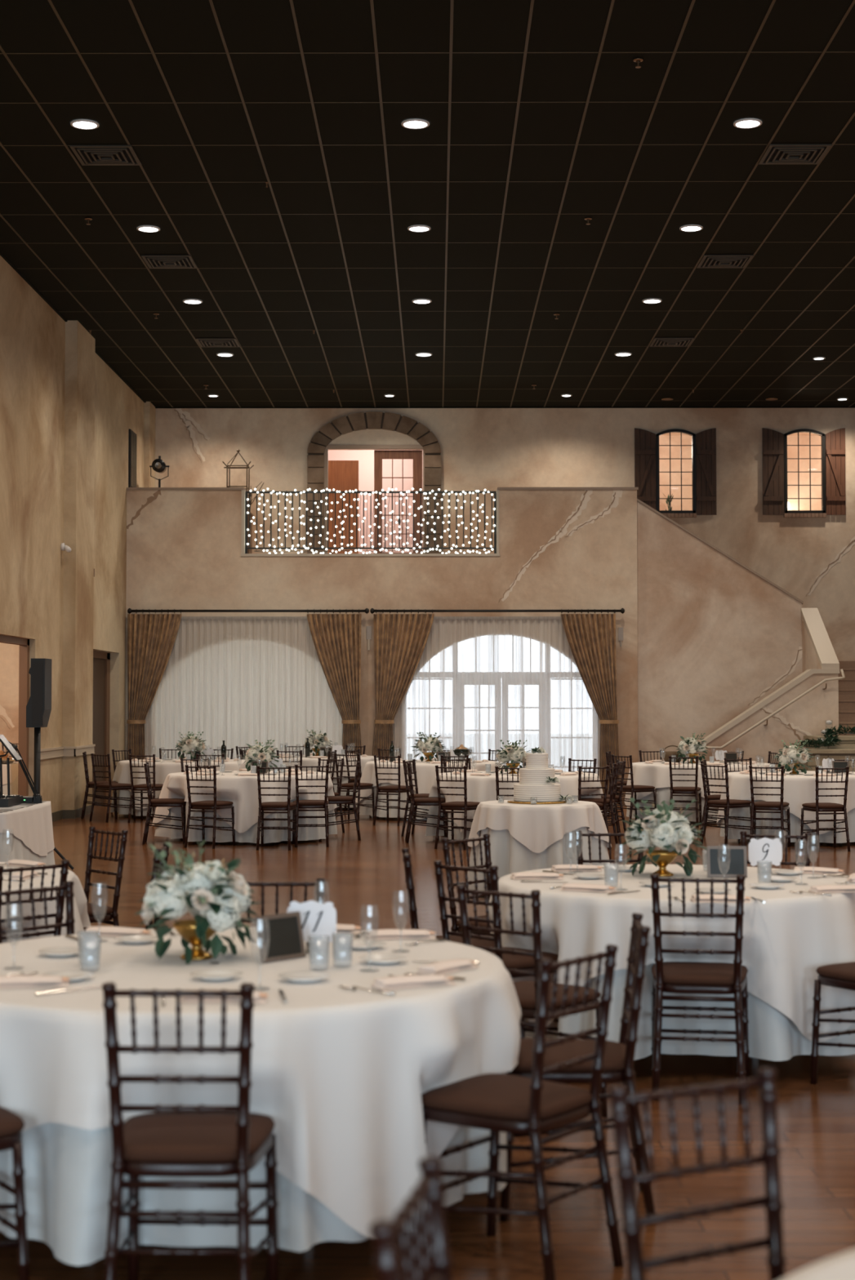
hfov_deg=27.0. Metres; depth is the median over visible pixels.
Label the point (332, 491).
string
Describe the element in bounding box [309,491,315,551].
string
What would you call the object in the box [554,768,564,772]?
folded napkin
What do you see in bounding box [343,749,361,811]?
banquet chair
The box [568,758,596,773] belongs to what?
banquet chair
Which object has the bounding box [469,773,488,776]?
folded napkin
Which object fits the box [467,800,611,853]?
topper
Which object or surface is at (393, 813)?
tablecloth
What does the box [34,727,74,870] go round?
pole
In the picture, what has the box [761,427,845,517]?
window
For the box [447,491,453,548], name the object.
string
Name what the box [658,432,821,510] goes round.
window panes
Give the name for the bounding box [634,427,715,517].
window
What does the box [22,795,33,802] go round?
receiver
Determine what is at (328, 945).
candle holder
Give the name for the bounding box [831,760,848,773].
frame
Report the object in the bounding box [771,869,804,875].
bread plate
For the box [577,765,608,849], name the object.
banquet chair
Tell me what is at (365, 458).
wall
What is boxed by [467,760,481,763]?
folded napkin
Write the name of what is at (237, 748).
banquet chair
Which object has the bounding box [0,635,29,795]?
trim
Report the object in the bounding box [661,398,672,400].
recessed light
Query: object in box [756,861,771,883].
water glass
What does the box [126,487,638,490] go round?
trim
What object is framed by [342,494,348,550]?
string
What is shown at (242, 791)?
topper
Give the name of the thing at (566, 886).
folded napkin
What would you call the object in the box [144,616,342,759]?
sheer curtain
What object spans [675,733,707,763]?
floral centerpiece
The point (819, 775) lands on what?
folded napkin
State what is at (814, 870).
folded napkin
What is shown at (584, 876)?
bread plate
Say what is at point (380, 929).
knife
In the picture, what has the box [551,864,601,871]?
folded napkin
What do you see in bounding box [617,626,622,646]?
wall bracket
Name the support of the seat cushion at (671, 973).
on the banquet chair at (677, 977)
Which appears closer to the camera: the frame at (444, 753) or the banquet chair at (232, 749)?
the frame at (444, 753)
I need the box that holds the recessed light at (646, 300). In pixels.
[641,298,661,303]
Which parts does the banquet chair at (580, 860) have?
leg post, rail, rail, leg post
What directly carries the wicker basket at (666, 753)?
on the topper at (656, 775)
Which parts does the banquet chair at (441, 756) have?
leg post, rail, leg post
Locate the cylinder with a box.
[825,720,831,724]
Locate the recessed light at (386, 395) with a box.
[383,394,395,396]
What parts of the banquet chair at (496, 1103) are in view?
leg, leg, seat frame, leg post, rail, rail, rail, rail, leg post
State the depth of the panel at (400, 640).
29.48 m
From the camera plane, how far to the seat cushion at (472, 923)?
9.06 m
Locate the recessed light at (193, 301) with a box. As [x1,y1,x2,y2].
[182,298,202,304]
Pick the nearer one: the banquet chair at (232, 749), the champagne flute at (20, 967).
the champagne flute at (20, 967)
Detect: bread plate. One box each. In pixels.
[36,946,85,956]
[41,970,94,982]
[114,934,158,943]
[190,969,243,981]
[278,971,330,982]
[340,940,386,949]
[359,954,408,964]
[572,873,604,879]
[609,866,639,871]
[639,880,673,886]
[693,887,729,893]
[748,882,784,888]
[763,875,796,881]
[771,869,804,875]
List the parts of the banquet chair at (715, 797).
leg post, leg post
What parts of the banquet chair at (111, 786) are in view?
leg post, leg post, seat frame, leg, leg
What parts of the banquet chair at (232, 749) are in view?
leg post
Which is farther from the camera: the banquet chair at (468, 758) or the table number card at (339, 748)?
the table number card at (339, 748)
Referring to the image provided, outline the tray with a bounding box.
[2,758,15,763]
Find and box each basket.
[662,745,680,762]
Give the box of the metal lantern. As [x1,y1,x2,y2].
[222,448,263,511]
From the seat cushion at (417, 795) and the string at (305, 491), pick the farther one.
the string at (305, 491)
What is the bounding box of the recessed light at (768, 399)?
[765,398,777,400]
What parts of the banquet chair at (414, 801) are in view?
leg post, leg post, seat frame, leg, leg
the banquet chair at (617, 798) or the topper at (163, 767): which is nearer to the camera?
the banquet chair at (617, 798)
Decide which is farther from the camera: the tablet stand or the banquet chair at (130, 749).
the banquet chair at (130, 749)
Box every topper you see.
[0,800,54,856]
[0,862,91,942]
[0,926,520,1239]
[2,761,18,785]
[112,759,251,809]
[151,770,337,833]
[257,755,378,777]
[355,760,503,802]
[428,771,603,831]
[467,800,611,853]
[488,864,854,1042]
[624,760,773,810]
[716,770,854,834]
[780,1248,854,1279]
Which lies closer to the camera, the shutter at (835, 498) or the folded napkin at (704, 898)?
the folded napkin at (704, 898)
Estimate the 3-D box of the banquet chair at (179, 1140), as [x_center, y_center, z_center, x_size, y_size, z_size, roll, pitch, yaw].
[-0.618,1.324,4.643,0.416,0.918,0.495,0,-2,1]
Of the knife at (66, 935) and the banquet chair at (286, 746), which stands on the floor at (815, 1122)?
the banquet chair at (286, 746)
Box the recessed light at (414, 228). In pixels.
[407,225,431,231]
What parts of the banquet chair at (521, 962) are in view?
leg post, rail, rail, rail, rail, leg post, seat frame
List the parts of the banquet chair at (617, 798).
leg post, leg post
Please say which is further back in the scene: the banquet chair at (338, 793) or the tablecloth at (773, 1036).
the banquet chair at (338, 793)
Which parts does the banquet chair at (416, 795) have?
leg post, leg post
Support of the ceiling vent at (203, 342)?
in the ceiling
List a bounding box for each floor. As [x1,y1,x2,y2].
[0,799,854,1279]
[795,748,854,771]
[803,735,854,748]
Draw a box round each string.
[246,493,252,545]
[249,488,493,495]
[253,492,260,547]
[255,546,493,553]
[259,494,266,545]
[266,491,274,550]
[273,492,280,551]
[280,498,288,551]
[288,497,293,551]
[296,494,302,551]
[302,491,308,546]
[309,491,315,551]
[315,494,322,543]
[321,497,328,547]
[329,491,337,550]
[336,492,342,549]
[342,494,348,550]
[350,492,355,550]
[356,494,363,550]
[363,491,370,550]
[370,493,377,548]
[377,491,383,551]
[384,492,391,545]
[391,496,398,548]
[398,491,404,550]
[405,492,411,543]
[413,493,419,551]
[418,493,426,550]
[426,493,433,551]
[433,497,439,548]
[440,498,445,551]
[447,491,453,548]
[454,499,459,547]
[459,500,466,551]
[468,500,474,543]
[475,492,481,547]
[481,491,488,548]
[488,491,495,547]
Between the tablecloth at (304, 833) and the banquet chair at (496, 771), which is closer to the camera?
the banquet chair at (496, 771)
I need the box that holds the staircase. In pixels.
[837,661,854,735]
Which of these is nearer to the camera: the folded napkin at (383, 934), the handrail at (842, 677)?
the folded napkin at (383, 934)
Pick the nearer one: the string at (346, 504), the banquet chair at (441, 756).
the banquet chair at (441, 756)
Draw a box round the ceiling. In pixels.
[0,0,854,408]
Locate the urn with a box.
[453,744,471,761]
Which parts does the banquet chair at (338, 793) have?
leg post, rail, rail, leg post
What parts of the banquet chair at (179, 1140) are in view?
leg post, leg, rail, rail, rail, rail, seat frame, leg post, leg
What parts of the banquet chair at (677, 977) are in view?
leg, leg post, rail, rail, rail, rail, seat frame, leg post, leg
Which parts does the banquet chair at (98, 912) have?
leg post, seat frame, rail, rail, rail, rail, leg post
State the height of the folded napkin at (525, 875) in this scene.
0.029 m
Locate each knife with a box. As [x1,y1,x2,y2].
[3,872,48,875]
[35,985,101,995]
[65,933,90,943]
[278,989,288,1003]
[335,928,381,937]
[405,973,465,981]
[412,960,479,964]
[520,880,567,882]
[542,870,571,874]
[607,890,638,894]
[751,896,764,903]
[826,875,849,876]
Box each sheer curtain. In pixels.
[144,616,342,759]
[392,616,599,780]
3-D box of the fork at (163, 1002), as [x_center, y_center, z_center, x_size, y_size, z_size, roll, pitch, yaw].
[-0.749,1.016,5.044,0.018,0.013,0.200,0,-2,-9]
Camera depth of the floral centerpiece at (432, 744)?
24.89 m
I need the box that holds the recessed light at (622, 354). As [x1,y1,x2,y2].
[614,352,631,356]
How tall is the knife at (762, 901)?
0.010 m
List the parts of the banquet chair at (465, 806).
leg post, rail, rail, rail, rail, leg, seat frame, leg post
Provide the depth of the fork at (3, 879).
8.35 m
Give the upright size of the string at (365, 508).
1.000 m
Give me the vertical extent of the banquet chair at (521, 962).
0.918 m
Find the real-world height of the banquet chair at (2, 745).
0.918 m
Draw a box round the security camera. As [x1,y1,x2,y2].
[60,542,71,552]
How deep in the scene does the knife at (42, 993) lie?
5.17 m
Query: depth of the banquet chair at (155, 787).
23.75 m
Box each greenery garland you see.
[791,726,840,748]
[820,724,854,737]
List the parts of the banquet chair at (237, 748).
leg post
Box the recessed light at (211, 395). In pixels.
[208,394,218,396]
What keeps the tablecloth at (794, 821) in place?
on the folding table
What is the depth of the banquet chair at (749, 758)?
22.13 m
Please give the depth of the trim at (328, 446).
32.06 m
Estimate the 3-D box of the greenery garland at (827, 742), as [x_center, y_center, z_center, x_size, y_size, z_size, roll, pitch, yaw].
[5.877,1.458,26.683,0.324,0.337,1.080,-2,-3,44]
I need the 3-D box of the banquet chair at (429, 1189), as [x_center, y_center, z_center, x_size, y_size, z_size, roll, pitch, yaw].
[0.182,1.251,2.521,0.495,0.918,0.416,0,-2,11]
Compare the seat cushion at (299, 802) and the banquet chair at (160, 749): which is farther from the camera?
the banquet chair at (160, 749)
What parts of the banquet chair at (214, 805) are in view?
leg post, rail, rail, rail, rail, leg, seat frame, leg post, leg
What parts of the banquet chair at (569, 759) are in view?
leg post, rail, leg post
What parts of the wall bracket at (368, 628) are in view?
plate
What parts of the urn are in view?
lid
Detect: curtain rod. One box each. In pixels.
[127,608,368,613]
[369,608,624,613]
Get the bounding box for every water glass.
[77,930,98,964]
[79,936,101,969]
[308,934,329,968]
[331,932,352,965]
[603,863,617,886]
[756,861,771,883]
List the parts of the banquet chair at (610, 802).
leg post, leg post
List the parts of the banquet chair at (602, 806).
leg post, rail, rail, rail, rail, leg post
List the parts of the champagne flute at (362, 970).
stem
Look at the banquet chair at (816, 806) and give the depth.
19.25 m
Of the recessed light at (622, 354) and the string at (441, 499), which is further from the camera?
the string at (441, 499)
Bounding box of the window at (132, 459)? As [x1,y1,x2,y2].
[128,428,137,487]
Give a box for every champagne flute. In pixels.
[4,906,23,968]
[90,883,107,942]
[250,919,270,989]
[360,905,378,971]
[391,890,409,951]
[614,845,627,889]
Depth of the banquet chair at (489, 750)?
26.22 m
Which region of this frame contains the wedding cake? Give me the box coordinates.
[506,746,573,804]
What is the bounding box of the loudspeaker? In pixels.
[26,658,52,727]
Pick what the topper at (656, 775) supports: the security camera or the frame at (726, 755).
the frame at (726, 755)
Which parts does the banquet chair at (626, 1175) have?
leg post, rail, rail, rail, rail, leg post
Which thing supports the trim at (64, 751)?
attached to the wall at (67, 417)
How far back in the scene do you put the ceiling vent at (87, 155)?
17.23 m
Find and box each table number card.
[202,748,213,759]
[268,758,282,773]
[286,900,336,954]
[332,745,342,754]
[448,748,460,761]
[715,750,727,763]
[747,837,782,874]
[822,758,834,773]
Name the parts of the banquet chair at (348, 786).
leg post, rail, rail, rail, leg, seat frame, leg post, leg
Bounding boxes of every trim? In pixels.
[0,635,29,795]
[40,743,95,759]
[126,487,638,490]
[240,489,499,555]
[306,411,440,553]
[324,444,424,553]
[636,498,803,604]
[681,669,839,759]
[800,608,839,669]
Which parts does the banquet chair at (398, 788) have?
leg post, rail, rail, leg, rail, rail, seat frame, leg post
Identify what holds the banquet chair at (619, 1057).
on the floor at (815, 1122)
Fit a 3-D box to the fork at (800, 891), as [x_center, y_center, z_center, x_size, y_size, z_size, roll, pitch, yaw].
[1.679,1.111,7.803,0.200,0.013,0.018,-2,-3,40]
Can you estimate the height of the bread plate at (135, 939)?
0.014 m
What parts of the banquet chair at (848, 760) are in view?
rail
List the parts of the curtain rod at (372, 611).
rod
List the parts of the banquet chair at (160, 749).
leg post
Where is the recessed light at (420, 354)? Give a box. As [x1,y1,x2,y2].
[414,352,431,356]
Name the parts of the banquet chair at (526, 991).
leg post, rail, rail, rail, rail, leg, leg post, seat frame, leg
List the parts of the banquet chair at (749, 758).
rail, rail, leg post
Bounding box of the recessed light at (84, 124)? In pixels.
[70,119,99,129]
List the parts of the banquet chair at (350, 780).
leg post, leg post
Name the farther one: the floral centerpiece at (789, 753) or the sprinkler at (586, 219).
the floral centerpiece at (789, 753)
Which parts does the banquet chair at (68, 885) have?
leg post, rail, rail, leg post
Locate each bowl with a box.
[91,883,107,920]
[172,919,217,960]
[250,919,269,961]
[311,747,319,755]
[422,752,435,761]
[505,762,519,773]
[644,849,677,876]
[685,753,698,763]
[787,763,800,773]
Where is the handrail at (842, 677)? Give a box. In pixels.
[705,669,844,749]
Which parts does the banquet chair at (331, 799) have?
seat frame, leg post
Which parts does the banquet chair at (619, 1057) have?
leg, seat frame, rail, rail, leg post, rail, rail, leg post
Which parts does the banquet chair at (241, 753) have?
leg post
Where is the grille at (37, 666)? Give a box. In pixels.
[31,661,43,725]
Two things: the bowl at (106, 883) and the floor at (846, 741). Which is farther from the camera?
the floor at (846, 741)
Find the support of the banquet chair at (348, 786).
on the floor at (815, 1122)
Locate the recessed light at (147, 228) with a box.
[137,225,159,232]
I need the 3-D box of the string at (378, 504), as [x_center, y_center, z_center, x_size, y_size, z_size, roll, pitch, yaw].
[-0.780,-1.986,29.754,0.110,1.001,0.035,0,-2,0]
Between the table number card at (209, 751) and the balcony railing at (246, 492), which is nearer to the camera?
the table number card at (209, 751)
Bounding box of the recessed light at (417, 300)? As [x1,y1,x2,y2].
[412,298,431,303]
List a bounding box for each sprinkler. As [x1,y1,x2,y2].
[84,217,92,225]
[583,217,591,224]
[632,57,643,68]
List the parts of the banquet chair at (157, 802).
leg post, leg post, seat frame, leg, leg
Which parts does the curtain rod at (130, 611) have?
rod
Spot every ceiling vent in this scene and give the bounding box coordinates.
[69,145,142,165]
[141,254,197,268]
[195,337,239,346]
[648,337,694,346]
[696,254,753,268]
[757,144,831,164]
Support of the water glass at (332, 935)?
on the topper at (341, 1075)
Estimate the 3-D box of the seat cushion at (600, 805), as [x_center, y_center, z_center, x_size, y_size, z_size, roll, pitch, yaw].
[1.723,1.816,19.656,0.408,0.048,0.430,1,-2,-23]
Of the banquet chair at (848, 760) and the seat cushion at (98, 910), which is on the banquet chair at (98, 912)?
the seat cushion at (98, 910)
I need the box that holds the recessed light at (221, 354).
[216,352,233,356]
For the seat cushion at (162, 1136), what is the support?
on the banquet chair at (179, 1140)
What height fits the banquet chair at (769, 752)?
0.918 m
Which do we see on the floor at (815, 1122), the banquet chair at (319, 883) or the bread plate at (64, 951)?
the banquet chair at (319, 883)
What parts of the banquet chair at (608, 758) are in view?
leg post, leg post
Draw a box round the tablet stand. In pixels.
[0,734,22,797]
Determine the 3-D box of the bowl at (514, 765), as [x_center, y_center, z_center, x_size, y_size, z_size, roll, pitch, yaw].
[1.002,1.506,20.856,0.172,0.124,0.172,2,-3,-42]
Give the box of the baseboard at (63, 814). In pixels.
[51,804,93,822]
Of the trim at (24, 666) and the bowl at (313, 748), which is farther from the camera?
the bowl at (313, 748)
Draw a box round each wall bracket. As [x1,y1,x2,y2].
[366,626,371,650]
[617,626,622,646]
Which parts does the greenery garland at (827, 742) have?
stem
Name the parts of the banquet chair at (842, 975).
leg, seat frame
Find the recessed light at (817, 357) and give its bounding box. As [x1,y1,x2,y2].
[812,356,824,359]
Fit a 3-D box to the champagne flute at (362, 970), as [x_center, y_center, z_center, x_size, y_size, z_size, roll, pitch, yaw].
[-0.182,0.938,5.602,0.060,0.204,0.062,-2,-3,38]
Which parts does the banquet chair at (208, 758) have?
leg post, rail, leg post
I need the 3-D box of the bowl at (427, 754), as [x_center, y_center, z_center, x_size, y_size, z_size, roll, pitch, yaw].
[0.023,1.644,24.958,0.180,0.130,0.180,-1,-2,21]
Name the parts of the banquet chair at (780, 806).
leg post, leg, rail, rail, rail, rail, seat frame, leg post, leg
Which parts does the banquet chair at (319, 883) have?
rail, rail, leg post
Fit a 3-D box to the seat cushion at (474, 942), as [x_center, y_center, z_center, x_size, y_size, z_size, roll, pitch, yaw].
[0.146,1.427,8.365,0.430,0.048,0.408,0,-2,-2]
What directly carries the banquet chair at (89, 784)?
on the floor at (815, 1122)
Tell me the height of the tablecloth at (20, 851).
0.724 m
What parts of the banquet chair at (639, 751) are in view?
leg post, rail, leg post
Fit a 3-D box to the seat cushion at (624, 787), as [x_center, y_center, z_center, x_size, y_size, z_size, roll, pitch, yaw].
[2.754,1.952,23.575,0.430,0.048,0.408,1,-2,-37]
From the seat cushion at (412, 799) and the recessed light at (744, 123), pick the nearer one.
the recessed light at (744, 123)
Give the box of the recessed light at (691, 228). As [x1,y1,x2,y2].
[679,224,702,231]
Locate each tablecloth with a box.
[0,832,55,865]
[0,1071,506,1266]
[2,776,17,795]
[110,780,159,816]
[154,798,337,844]
[333,777,357,807]
[356,782,429,818]
[425,795,601,839]
[465,826,609,890]
[524,963,854,1061]
[626,786,718,822]
[719,800,854,843]
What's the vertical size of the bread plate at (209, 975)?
0.014 m
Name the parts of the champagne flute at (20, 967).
stem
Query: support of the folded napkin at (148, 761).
on the topper at (163, 767)
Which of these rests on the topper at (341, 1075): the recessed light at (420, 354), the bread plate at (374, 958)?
the bread plate at (374, 958)
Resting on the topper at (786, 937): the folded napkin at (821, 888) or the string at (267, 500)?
the folded napkin at (821, 888)
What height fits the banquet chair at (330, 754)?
0.918 m
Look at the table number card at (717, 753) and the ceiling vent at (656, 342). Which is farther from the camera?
the ceiling vent at (656, 342)
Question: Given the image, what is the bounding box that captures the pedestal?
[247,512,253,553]
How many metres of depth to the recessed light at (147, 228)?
19.95 m
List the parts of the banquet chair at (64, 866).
leg post, rail, rail, rail, rail, leg post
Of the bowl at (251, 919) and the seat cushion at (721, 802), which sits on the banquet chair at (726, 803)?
the seat cushion at (721, 802)
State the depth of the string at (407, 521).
29.76 m
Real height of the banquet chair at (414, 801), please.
0.918 m
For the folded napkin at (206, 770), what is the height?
0.029 m
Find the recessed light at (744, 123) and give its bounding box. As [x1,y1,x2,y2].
[733,118,761,128]
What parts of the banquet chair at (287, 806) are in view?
leg post, leg, rail, rail, rail, rail, seat frame, leg post, leg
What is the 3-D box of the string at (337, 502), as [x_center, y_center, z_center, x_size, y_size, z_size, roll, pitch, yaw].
[-1.468,-1.986,29.757,0.107,1.000,0.035,0,-2,0]
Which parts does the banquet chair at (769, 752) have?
leg post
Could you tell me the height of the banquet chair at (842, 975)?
0.918 m
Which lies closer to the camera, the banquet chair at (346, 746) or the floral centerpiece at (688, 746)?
the floral centerpiece at (688, 746)
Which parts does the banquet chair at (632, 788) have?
leg post, rail, leg post, leg, seat frame, leg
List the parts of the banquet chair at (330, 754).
leg post, leg post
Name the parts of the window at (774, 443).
frame, brick sill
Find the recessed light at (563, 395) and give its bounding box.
[560,394,571,396]
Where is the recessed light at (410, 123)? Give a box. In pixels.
[400,119,429,128]
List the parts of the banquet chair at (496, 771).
leg post, rail, rail, rail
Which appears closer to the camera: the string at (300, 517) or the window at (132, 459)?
the string at (300, 517)
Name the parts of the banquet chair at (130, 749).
leg post, rail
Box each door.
[92,650,110,802]
[328,460,358,553]
[373,449,422,553]
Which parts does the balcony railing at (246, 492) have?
post, rail, rail, post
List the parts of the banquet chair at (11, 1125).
seat frame, leg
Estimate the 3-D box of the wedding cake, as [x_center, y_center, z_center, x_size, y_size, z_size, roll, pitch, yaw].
[0.918,1.129,14.916,0.499,0.467,0.499,1,-2,-33]
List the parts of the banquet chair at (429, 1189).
leg post, rail, leg post, rail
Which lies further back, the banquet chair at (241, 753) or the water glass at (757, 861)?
the banquet chair at (241, 753)
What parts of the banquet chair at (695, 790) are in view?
leg post, rail, rail, rail, rail, seat frame, leg post, leg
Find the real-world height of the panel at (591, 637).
3.055 m
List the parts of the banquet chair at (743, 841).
leg post, rail, rail, leg post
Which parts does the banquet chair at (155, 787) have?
leg post, rail, leg, rail, rail, rail, seat frame, leg post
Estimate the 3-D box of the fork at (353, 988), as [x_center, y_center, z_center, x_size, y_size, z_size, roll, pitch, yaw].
[-0.177,1.021,5.184,0.200,0.013,0.018,-1,-2,36]
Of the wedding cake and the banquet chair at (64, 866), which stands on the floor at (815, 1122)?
the banquet chair at (64, 866)
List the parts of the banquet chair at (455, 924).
leg post, rail, rail, rail, rail, seat frame, leg post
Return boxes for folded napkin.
[0,975,70,988]
[4,859,46,866]
[7,871,40,879]
[82,926,153,937]
[140,760,155,762]
[174,760,192,762]
[180,989,268,1004]
[194,772,213,775]
[196,768,213,772]
[237,773,257,776]
[239,768,251,771]
[283,772,303,775]
[311,755,327,758]
[335,924,361,933]
[364,928,435,940]
[370,973,456,991]
[414,958,478,974]
[430,761,448,763]
[460,769,478,772]
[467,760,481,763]
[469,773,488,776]
[510,871,563,879]
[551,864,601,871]
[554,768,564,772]
[560,773,577,775]
[560,883,617,893]
[649,760,662,762]
[662,762,681,764]
[689,893,750,902]
[706,762,724,764]
[738,771,749,773]
[743,769,758,772]
[764,773,785,775]
[792,866,844,875]
[808,884,854,893]
[813,773,835,776]
[846,873,854,881]
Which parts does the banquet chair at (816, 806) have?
leg, leg post, seat frame, rail, rail, rail, rail, leg, leg post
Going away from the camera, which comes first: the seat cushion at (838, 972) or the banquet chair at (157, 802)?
the seat cushion at (838, 972)
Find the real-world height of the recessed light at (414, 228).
0.014 m
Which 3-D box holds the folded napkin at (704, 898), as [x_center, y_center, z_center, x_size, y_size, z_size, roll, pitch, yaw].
[1.238,1.092,7.521,0.249,0.029,0.102,0,-2,0]
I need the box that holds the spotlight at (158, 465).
[149,455,169,487]
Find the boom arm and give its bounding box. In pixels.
[8,741,42,803]
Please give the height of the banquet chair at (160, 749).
0.918 m
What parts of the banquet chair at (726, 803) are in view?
leg post, rail, rail, rail, rail, leg, leg post, seat frame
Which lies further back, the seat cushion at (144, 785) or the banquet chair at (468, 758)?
the seat cushion at (144, 785)
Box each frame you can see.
[186,751,200,761]
[251,761,267,773]
[254,911,306,963]
[320,746,332,756]
[436,751,450,762]
[522,761,525,768]
[706,845,746,877]
[724,752,737,763]
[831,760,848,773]
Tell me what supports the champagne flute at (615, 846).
on the topper at (786, 937)
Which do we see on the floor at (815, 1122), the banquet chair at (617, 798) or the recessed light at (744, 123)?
the banquet chair at (617, 798)
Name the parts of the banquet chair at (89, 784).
leg post, leg post, leg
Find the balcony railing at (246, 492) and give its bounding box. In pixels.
[244,491,496,553]
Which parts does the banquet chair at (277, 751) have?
rail, rail, leg post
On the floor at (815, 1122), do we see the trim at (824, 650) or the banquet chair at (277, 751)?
the banquet chair at (277, 751)
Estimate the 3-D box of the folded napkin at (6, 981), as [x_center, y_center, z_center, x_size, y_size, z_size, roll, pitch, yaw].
[-1.193,1.015,5.294,0.249,0.029,0.102,0,-2,-14]
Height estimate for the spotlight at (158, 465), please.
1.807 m
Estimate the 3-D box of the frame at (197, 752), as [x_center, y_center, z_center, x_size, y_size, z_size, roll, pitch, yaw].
[-3.306,1.643,25.190,0.190,0.150,0.086,0,-2,0]
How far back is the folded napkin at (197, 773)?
20.35 m
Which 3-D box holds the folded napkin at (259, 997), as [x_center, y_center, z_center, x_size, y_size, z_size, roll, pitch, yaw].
[-0.574,1.006,5.031,0.249,0.029,0.102,0,-2,0]
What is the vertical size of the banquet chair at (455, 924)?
0.918 m
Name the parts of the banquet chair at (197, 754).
leg post, rail, leg post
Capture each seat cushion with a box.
[0,1106,24,1137]
[83,926,152,932]
[86,902,113,916]
[88,781,117,785]
[96,782,131,787]
[123,1111,275,1162]
[133,783,163,788]
[151,798,186,804]
[191,800,233,806]
[261,801,296,807]
[293,800,328,805]
[327,795,352,800]
[341,782,373,786]
[378,785,409,790]
[408,793,429,798]
[410,797,445,802]
[421,1073,592,1120]
[435,934,494,947]
[440,801,479,807]
[456,915,491,928]
[490,946,558,969]
[511,1038,625,1072]
[512,980,599,1009]
[580,798,613,803]
[595,802,603,807]
[600,794,618,799]
[617,780,626,784]
[617,785,654,789]
[651,961,747,985]
[669,786,700,791]
[706,794,720,799]
[706,799,751,804]
[753,801,788,807]
[801,802,843,808]
[815,961,854,982]
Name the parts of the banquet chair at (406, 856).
leg post, leg post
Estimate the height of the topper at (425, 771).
0.634 m
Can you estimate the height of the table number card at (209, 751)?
0.177 m
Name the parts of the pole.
leg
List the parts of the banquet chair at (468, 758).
leg post, rail, leg post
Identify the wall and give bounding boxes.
[0,255,155,813]
[0,642,19,758]
[124,489,637,798]
[155,408,854,661]
[328,449,422,553]
[636,501,801,762]
[687,673,838,770]
[801,616,821,672]
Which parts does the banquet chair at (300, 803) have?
leg, leg post, rail, rail, rail, rail, seat frame, leg post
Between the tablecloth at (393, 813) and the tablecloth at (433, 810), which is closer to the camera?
the tablecloth at (433, 810)
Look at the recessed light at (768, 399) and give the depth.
31.23 m
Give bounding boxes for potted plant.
[662,493,673,510]
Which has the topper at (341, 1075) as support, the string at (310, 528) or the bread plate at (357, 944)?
the bread plate at (357, 944)
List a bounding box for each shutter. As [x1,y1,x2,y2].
[634,427,655,509]
[695,427,715,515]
[761,427,783,515]
[825,427,845,515]
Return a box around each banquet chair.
[0,859,69,939]
[0,880,75,943]
[0,1106,29,1279]
[1,743,18,761]
[80,751,117,818]
[83,826,128,926]
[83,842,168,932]
[89,753,135,822]
[101,982,279,1279]
[111,748,132,772]
[128,754,163,822]
[142,762,186,844]
[159,748,184,759]
[180,757,209,772]
[184,764,235,848]
[195,753,224,770]
[210,748,233,759]
[231,877,325,926]
[235,746,249,758]
[239,748,247,759]
[256,765,297,850]
[275,750,302,771]
[284,745,304,755]
[292,764,328,847]
[317,757,344,832]
[318,760,360,840]
[327,750,337,812]
[333,753,374,822]
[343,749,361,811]
[345,745,365,755]
[368,1156,452,1279]
[373,755,414,826]
[377,747,400,759]
[400,759,439,837]
[401,848,494,947]
[404,761,448,843]
[409,944,623,1279]
[433,860,558,1030]
[434,764,479,849]
[440,755,468,773]
[441,833,493,936]
[442,757,471,773]
[456,884,607,1138]
[488,749,508,766]
[494,766,523,800]
[498,912,655,1222]
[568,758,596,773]
[574,830,643,864]
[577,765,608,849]
[580,762,619,844]
[600,760,626,836]
[604,751,626,814]
[607,1067,786,1279]
[610,754,656,825]
[638,750,662,762]
[649,873,749,1103]
[668,755,701,827]
[699,760,720,835]
[699,763,751,846]
[723,757,751,772]
[727,751,743,761]
[739,831,811,866]
[748,765,790,849]
[767,751,782,769]
[800,766,849,851]
[809,961,854,1084]
[829,758,854,772]
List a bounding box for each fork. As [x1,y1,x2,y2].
[2,879,25,881]
[7,971,38,975]
[153,928,178,935]
[161,996,164,1006]
[337,985,395,995]
[350,933,366,937]
[387,973,452,979]
[403,938,446,945]
[671,896,682,903]
[789,890,831,896]
[814,874,848,877]
[834,881,854,884]
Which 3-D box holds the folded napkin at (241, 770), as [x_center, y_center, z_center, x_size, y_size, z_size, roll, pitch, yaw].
[-2.167,1.578,21.636,0.249,0.029,0.102,0,-2,-5]
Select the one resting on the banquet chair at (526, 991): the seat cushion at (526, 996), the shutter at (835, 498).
the seat cushion at (526, 996)
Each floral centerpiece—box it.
[134,839,259,964]
[175,731,206,759]
[242,739,279,773]
[302,728,333,755]
[411,732,445,761]
[494,739,530,773]
[618,797,706,876]
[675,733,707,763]
[773,739,813,774]
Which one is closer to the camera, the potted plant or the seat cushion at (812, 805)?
the seat cushion at (812, 805)
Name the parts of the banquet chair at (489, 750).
leg post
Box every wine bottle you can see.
[221,740,226,759]
[305,737,310,757]
[389,741,394,761]
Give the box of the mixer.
[0,794,23,806]
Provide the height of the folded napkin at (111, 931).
0.029 m
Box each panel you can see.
[126,613,182,759]
[306,613,361,755]
[372,613,434,760]
[560,613,619,794]

